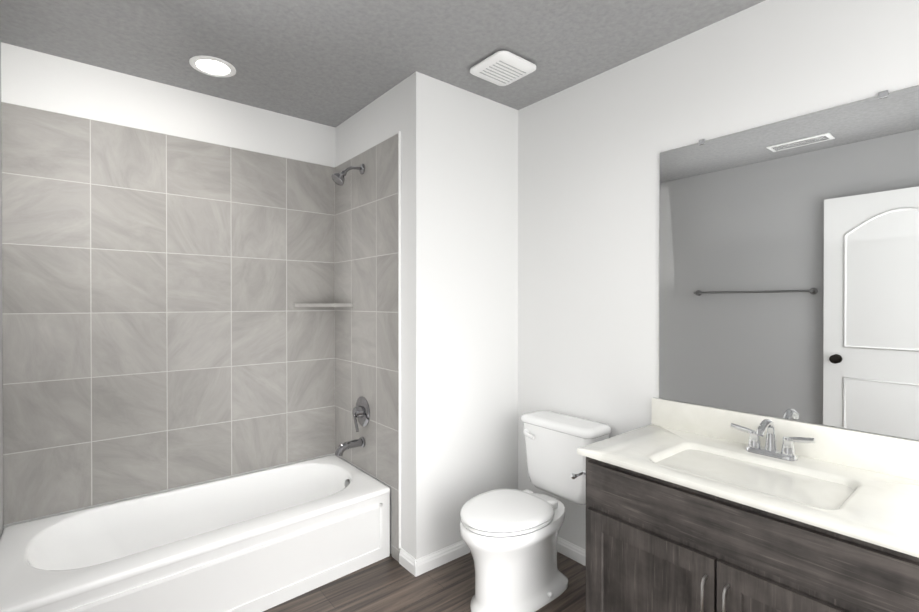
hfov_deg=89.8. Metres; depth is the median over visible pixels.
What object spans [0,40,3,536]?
wall
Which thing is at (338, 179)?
shower head
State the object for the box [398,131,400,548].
tile trim
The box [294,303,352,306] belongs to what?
corner shelf
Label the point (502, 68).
fan
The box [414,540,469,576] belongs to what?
baseboard
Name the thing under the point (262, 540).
bathtub
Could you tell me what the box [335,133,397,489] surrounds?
wall tile
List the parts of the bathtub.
panel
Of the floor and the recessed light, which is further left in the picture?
the recessed light
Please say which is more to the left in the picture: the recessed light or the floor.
the recessed light
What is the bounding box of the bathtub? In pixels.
[0,455,389,611]
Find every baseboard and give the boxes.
[399,548,417,576]
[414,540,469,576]
[557,537,585,565]
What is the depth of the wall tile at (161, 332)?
2.32 m
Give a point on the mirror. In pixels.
(788, 268)
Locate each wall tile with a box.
[1,102,334,524]
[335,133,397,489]
[391,487,399,561]
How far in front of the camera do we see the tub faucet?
2.59 m
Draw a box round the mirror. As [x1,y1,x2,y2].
[659,85,918,439]
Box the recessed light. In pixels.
[189,55,235,76]
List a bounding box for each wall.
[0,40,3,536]
[1,42,335,527]
[335,71,517,558]
[518,0,918,549]
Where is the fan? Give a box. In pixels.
[470,51,535,85]
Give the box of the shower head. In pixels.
[331,164,364,185]
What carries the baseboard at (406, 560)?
attached to the wall at (459, 298)
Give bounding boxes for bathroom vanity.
[571,397,918,611]
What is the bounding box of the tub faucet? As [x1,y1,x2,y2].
[335,396,369,455]
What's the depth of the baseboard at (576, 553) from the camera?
2.38 m
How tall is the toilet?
0.744 m
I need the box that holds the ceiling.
[0,0,764,127]
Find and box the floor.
[263,552,585,611]
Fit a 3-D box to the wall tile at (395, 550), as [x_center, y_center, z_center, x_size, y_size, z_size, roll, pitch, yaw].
[-0.328,1.123,2.377,0.010,0.364,0.073,0,0,-39]
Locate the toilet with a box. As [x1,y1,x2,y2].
[460,410,611,611]
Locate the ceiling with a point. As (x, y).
(334, 63)
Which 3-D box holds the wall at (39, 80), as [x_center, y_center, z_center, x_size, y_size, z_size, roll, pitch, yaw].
[-1.464,0.084,2.475,1.640,2.440,0.120,0,0,-39]
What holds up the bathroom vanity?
on the floor
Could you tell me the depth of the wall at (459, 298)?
2.40 m
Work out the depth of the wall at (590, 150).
2.13 m

